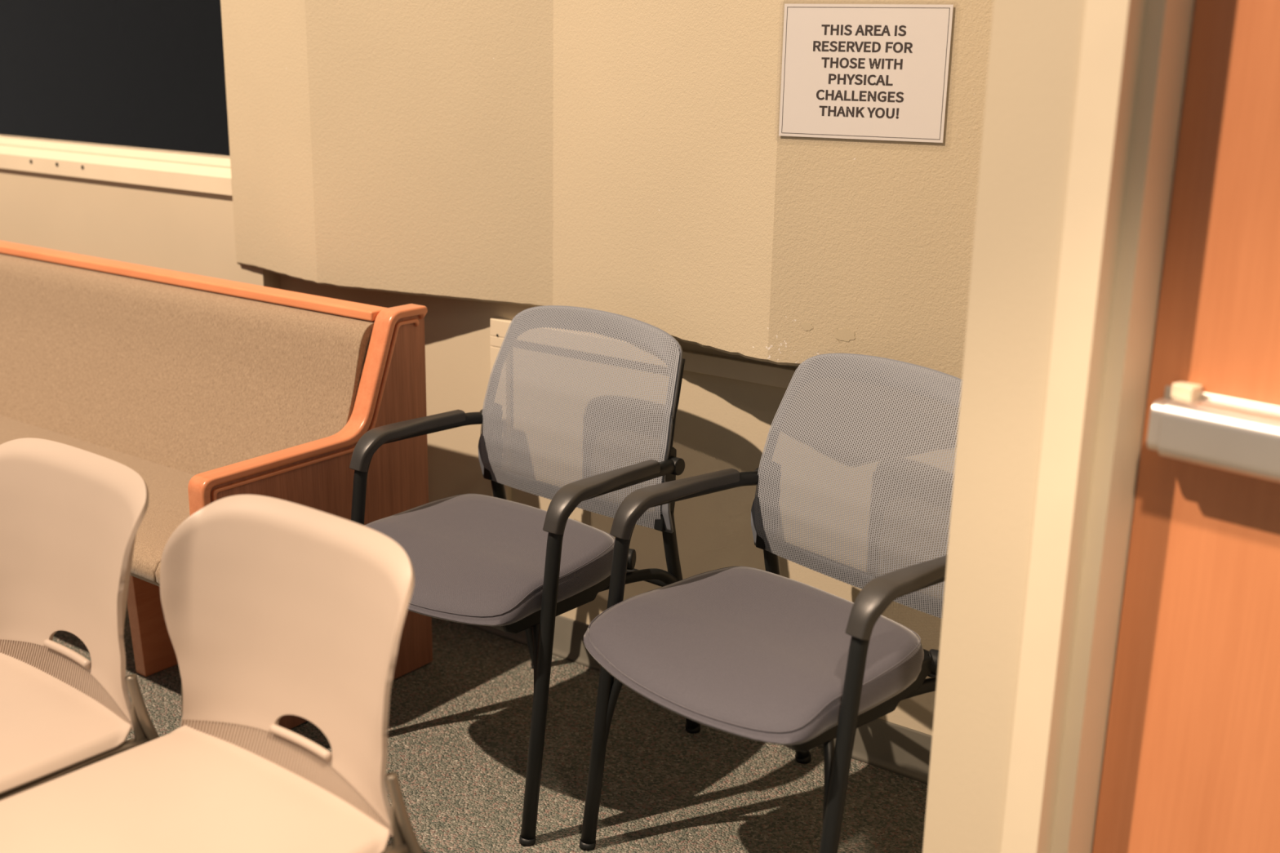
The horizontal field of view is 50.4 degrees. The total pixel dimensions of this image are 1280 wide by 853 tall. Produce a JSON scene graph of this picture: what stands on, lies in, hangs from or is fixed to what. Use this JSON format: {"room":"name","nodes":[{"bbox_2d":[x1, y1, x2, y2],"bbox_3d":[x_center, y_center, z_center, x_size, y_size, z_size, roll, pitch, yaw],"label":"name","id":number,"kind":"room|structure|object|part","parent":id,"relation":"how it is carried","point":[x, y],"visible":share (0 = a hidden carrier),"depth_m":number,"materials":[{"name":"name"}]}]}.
{"room":"waiting room","nodes":[
{"label":"waiting room","id":0,"kind":"room"},
{"bbox_2d":[0,168,279,288],"bbox_3d":[-2.590,-1.504,4.632,4.066,3.200,0.140,12,19,34],"label":"wall","id":1,"kind":"structure","parent":0,"point":[180,230],"depth_m":3.95,"materials":[{"name":"beige paint"}]},
{"bbox_2d":[0,0,232,195],"bbox_3d":[-1.796,-1.358,3.989,1.824,1.211,0.044,12,19,34],"label":"window","id":2,"kind":"structure","parent":1,"relation":"in","point":[130,91],"depth_m":3.88,"materials":[{"name":"black glass"}]},
{"bbox_3d":[-1.795,-1.358,3.990,1.824,1.211,0.043,12,19,34],"label":"frame","id":3,"kind":"part","parent":2,"relation":"part of","materials":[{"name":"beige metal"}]},
{"bbox_2d":[53,603,928,852],"bbox_3d":[-1.618,1.097,1.384,10.200,0.050,6.200,12,19,34],"label":"floor","id":4,"kind":"structure","parent":0,"point":[459,724],"depth_m":2.80,"materials":[{"name":"carpet"}]},
{"bbox_2d":[0,437,159,800],"bbox_3d":[-1.009,0.479,2.050,0.494,0.813,0.593,13,19,36],"label":"chair","id":5,"kind":"object","parent":4,"relation":"on","point":[71,517],"visible":0.96,"depth_m":2.10,"materials":[{"name":"beige plastic"}]},
{"bbox_3d":[-1.052,0.465,1.987,0.474,0.054,0.449,13,19,36],"label":"seat","id":6,"kind":"part","parent":5,"relation":"part of","materials":[{"name":"beige plastic"}]},
{"bbox_3d":[-0.863,0.709,1.934,0.032,0.435,0.402,12,19,35],"label":"leg","id":7,"kind":"part","parent":5,"relation":"part of","materials":[{"name":"beige metal"}]},
{"bbox_3d":[-0.702,0.610,2.116,0.034,0.536,0.156,13,19,36],"label":"leg","id":8,"kind":"part","parent":5,"relation":"part of","materials":[{"name":"beige metal"}]},
{"bbox_2d":[0,494,422,852],"bbox_3d":[-0.580,0.558,1.793,0.494,0.813,0.593,13,19,36],"label":"chair","id":9,"kind":"object","parent":4,"relation":"on","point":[273,608],"visible":1,"depth_m":1.84,"materials":[{"name":"beige plastic"}]},
{"bbox_3d":[-0.633,0.609,2.126,0.034,0.536,0.156,13,19,36],"label":"leg","id":10,"kind":"part","parent":9,"relation":"part of","materials":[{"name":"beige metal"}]},
{"bbox_3d":[-0.624,0.543,1.730,0.474,0.054,0.449,13,19,36],"label":"seat","id":11,"kind":"part","parent":9,"relation":"part of","materials":[{"name":"beige plastic"}]},
{"bbox_3d":[-0.466,0.297,1.869,0.492,0.347,0.120,13,19,36],"label":"backrest","id":12,"kind":"part","parent":9,"relation":"part of","materials":[{"name":"beige plastic"}]},
{"bbox_3d":[-0.435,0.787,1.678,0.032,0.435,0.402,12,19,35],"label":"leg","id":13,"kind":"part","parent":9,"relation":"part of","materials":[{"name":"beige metal"}]},
{"bbox_3d":[-0.273,0.689,1.860,0.034,0.536,0.156,13,19,36],"label":"leg","id":14,"kind":"part","parent":9,"relation":"part of","materials":[{"name":"beige metal"}]},
{"bbox_2d":[0,240,432,729],"bbox_3d":[-2.323,-0.125,4.030,4.050,0.872,0.708,12,19,34],"label":"pew","id":15,"kind":"object","parent":4,"relation":"on","point":[210,389],"visible":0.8,"depth_m":3.21,"materials":[{"name":"beige fabric"}]},
{"bbox_3d":[-1.075,0.369,3.255,0.038,0.378,0.340,12,19,34],"label":"support panel","id":16,"kind":"part","parent":15,"relation":"part of","materials":[{"name":"orange wood"}]},
{"bbox_2d":[0,253,374,475],"bbox_3d":[-2.235,-0.367,4.129,3.997,0.408,0.216,12,19,34],"label":"cushion","id":17,"kind":"object","parent":15,"relation":"on","point":[181,376],"depth_m":3.33,"materials":[{"name":"beige fabric"}]},
{"bbox_3d":[-2.182,-0.589,4.138,3.997,0.022,0.062,12,19,34],"label":"rail","id":18,"kind":"part","parent":15,"relation":"part of","materials":[{"name":"brown wood"}]},
{"bbox_3d":[-0.686,0.209,2.932,0.052,0.872,0.622,12,19,34],"label":"edge molding","id":19,"kind":"part","parent":15,"relation":"part of","materials":[{"name":"orange wood"}]},
{"bbox_3d":[-0.671,0.212,2.922,0.009,0.820,0.570,12,19,34],"label":"bead molding","id":20,"kind":"part","parent":15,"relation":"part of","materials":[{"name":"orange wood"}]},
{"bbox_3d":[-0.688,0.208,2.934,0.038,0.864,0.614,12,19,34],"label":"panel","id":21,"kind":"part","parent":15,"relation":"part of","materials":[{"name":"brown wood"}]},
{"bbox_2d":[349,305,700,846],"bbox_3d":[-0.258,0.245,2.768,0.595,0.912,0.663,14,20,38],"label":"chair","id":22,"kind":"object","parent":4,"relation":"on","point":[500,563],"visible":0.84,"depth_m":2.73,"materials":[{"name":"grey fabric"}]},
{"bbox_3d":[-0.486,0.028,2.864,0.049,0.080,0.297,14,20,38],"label":"armrest","id":23,"kind":"part","parent":22,"relation":"part of","materials":[{"name":"black plastic"}]},
{"bbox_3d":[-0.485,0.318,2.942,0.038,0.667,0.440,14,20,38],"label":"leg","id":24,"kind":"part","parent":22,"relation":"part of","materials":[{"name":"black metal"}]},
{"bbox_3d":[-0.329,0.250,2.682,0.513,0.075,0.442,14,20,38],"label":"seat","id":25,"kind":"part","parent":22,"relation":"part of","materials":[{"name":"grey fabric"}]},
{"bbox_3d":[-0.286,0.328,3.154,0.159,0.546,0.030,-14,21,-43],"label":"leg","id":26,"kind":"part","parent":22,"relation":"part of","materials":[{"name":"black metal"}]},
{"bbox_3d":[-0.129,-0.036,2.845,0.516,0.405,0.098,14,20,38],"label":"backrest","id":27,"kind":"part","parent":22,"relation":"part of","materials":[{"name":"fabric"}]},
{"bbox_3d":[-0.121,-0.039,2.854,0.542,0.407,0.097,14,20,38],"label":"frame","id":28,"kind":"part","parent":22,"relation":"part of","materials":[{"name":"grey plastic"}]},
{"bbox_3d":[-0.075,0.417,2.613,0.038,0.667,0.440,14,20,38],"label":"leg","id":29,"kind":"part","parent":22,"relation":"part of","materials":[{"name":"black metal"}]},
{"bbox_3d":[-0.068,0.129,2.527,0.049,0.080,0.297,14,20,38],"label":"armrest","id":30,"kind":"part","parent":22,"relation":"part of","materials":[{"name":"black plastic"}]},
{"bbox_3d":[0.070,-0.028,2.697,0.013,0.206,0.079,8,17,22],"label":"edge trim","id":31,"kind":"part","parent":22,"relation":"part of","materials":[{"name":"black plastic"}]},
{"bbox_3d":[0.068,0.077,2.693,0.030,0.035,0.035,14,20,38],"label":"knob","id":32,"kind":"part","parent":22,"relation":"part of","materials":[{"name":"black plastic"}]},
{"bbox_3d":[0.087,0.417,2.853,0.030,0.546,0.159,11,18,33],"label":"leg","id":33,"kind":"part","parent":22,"relation":"part of","materials":[{"name":"black metal"}]},
{"bbox_2d":[579,353,962,852],"bbox_3d":[0.269,0.365,2.368,0.663,0.912,0.595,-12,20,-40],"label":"chair","id":34,"kind":"object","parent":4,"relation":"on","point":[754,654],"visible":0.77,"depth_m":2.34,"materials":[{"name":"grey fabric"}]},
{"bbox_3d":[0.067,0.430,2.574,0.440,0.667,0.038,-12,20,-40],"label":"leg","id":35,"kind":"part","parent":34,"relation":"part of","materials":[{"name":"black metal"}]},
{"bbox_3d":[0.067,0.140,2.496,0.297,0.080,0.049,-12,20,-40],"label":"armrest","id":36,"kind":"part","parent":34,"relation":"part of","materials":[{"name":"black plastic"}]},
{"bbox_3d":[0.186,0.367,2.293,0.442,0.075,0.513,-12,20,-40],"label":"seat","id":37,"kind":"part","parent":34,"relation":"part of","materials":[{"name":"grey fabric"}]},
{"bbox_3d":[0.295,0.449,2.754,0.159,0.546,0.030,-10,19,-35],"label":"leg","id":38,"kind":"part","parent":34,"relation":"part of","materials":[{"name":"black metal"}]},
{"bbox_3d":[0.429,0.088,2.433,0.097,0.407,0.542,-12,20,-40],"label":"frame","id":39,"kind":"part","parent":34,"relation":"part of","materials":[{"name":"grey plastic"}]},
{"bbox_3d":[0.420,0.090,2.425,0.098,0.405,0.516,-12,20,-40],"label":"backrest","id":40,"kind":"part","parent":34,"relation":"part of","materials":[{"name":"fabric"}]},
{"bbox_3d":[0.420,0.544,2.188,0.440,0.667,0.038,-12,20,-40],"label":"leg","id":41,"kind":"part","parent":34,"relation":"part of","materials":[{"name":"black metal"}]},
{"bbox_3d":[0.426,0.256,2.102,0.297,0.080,0.049,-12,20,-40],"label":"armrest","id":42,"kind":"part","parent":34,"relation":"part of","materials":[{"name":"black plastic"}]},
{"bbox_2d":[279,274,958,735],"bbox_3d":[0.300,-0.905,2.659,3.234,3.200,0.120,12,19,34],"label":"wall","id":43,"kind":"structure","parent":0,"point":[722,423],"depth_m":3.00,"materials":[{"name":"beige paint"}]},
{"bbox_2d":[490,335,511,501],"bbox_3d":[-0.337,0.110,3.318,0.050,0.670,0.018,12,19,34],"label":"trim","id":44,"kind":"structure","parent":43,"relation":"attached to","point":[496,342],"depth_m":3.25,"materials":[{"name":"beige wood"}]},
{"bbox_2d":[220,0,993,379],"bbox_3d":[-0.084,-1.255,2.674,2.472,2.146,0.169,12,19,34],"label":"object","id":45,"kind":"structure","parent":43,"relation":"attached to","point":[629,158],"depth_m":2.89,"materials":[{"name":"paint"}]},
{"bbox_2d":[778,3,953,142],"bbox_3d":[0.394,-0.625,2.409,0.316,0.246,0.003,8,17,22],"label":"wall sign","id":46,"kind":"object","parent":45,"relation":"attached to","point":[880,72],"visible":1,"depth_m":2.41,"materials":[{"name":"grey laminate"}]},
{"bbox_2d":[460,615,932,784],"bbox_3d":[-0.011,0.551,3.187,2.434,0.102,0.016,12,19,34],"label":"baseboard","id":47,"kind":"structure","parent":43,"relation":"attached to","point":[893,748],"depth_m":2.84,"materials":[{"name":"beige plastic"}]},
{"bbox_2d":[490,317,959,418],"bbox_3d":[0.292,-0.101,2.786,1.595,0.041,0.018,12,19,34],"label":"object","id":48,"kind":"structure","parent":43,"relation":"attached to","point":[771,375],"depth_m":2.85,"materials":[{"name":"taupe vinyl"}]},
{"bbox_2d":[922,0,1195,852],"bbox_3d":[1.910,-0.344,0.739,0.916,3.200,3.328,-14,21,-43],"label":"wall","id":49,"kind":"structure","parent":0,"point":[1035,50],"depth_m":1.68,"materials":[{"name":"beige paint"}]},
{"bbox_2d":[1000,0,1279,852],"bbox_3d":[0.912,0.013,1.313,0.160,2.170,1.049,-14,21,-43],"label":"door","id":50,"kind":"structure","parent":49,"relation":"in","point":[1191,763],"depth_m":1.61,"materials":[{"name":"orange wood"}]},
{"bbox_3d":[0.912,0.013,1.313,0.160,2.170,1.049,-14,21,-43],"label":"frame","id":51,"kind":"part","parent":50,"relation":"part of","materials":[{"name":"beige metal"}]},
{"bbox_3d":[0.924,0.070,1.351,0.006,0.071,0.842,-14,21,-43],"label":"mounting plate","id":52,"kind":"part","parent":50,"relation":"part of","materials":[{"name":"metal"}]}
]}

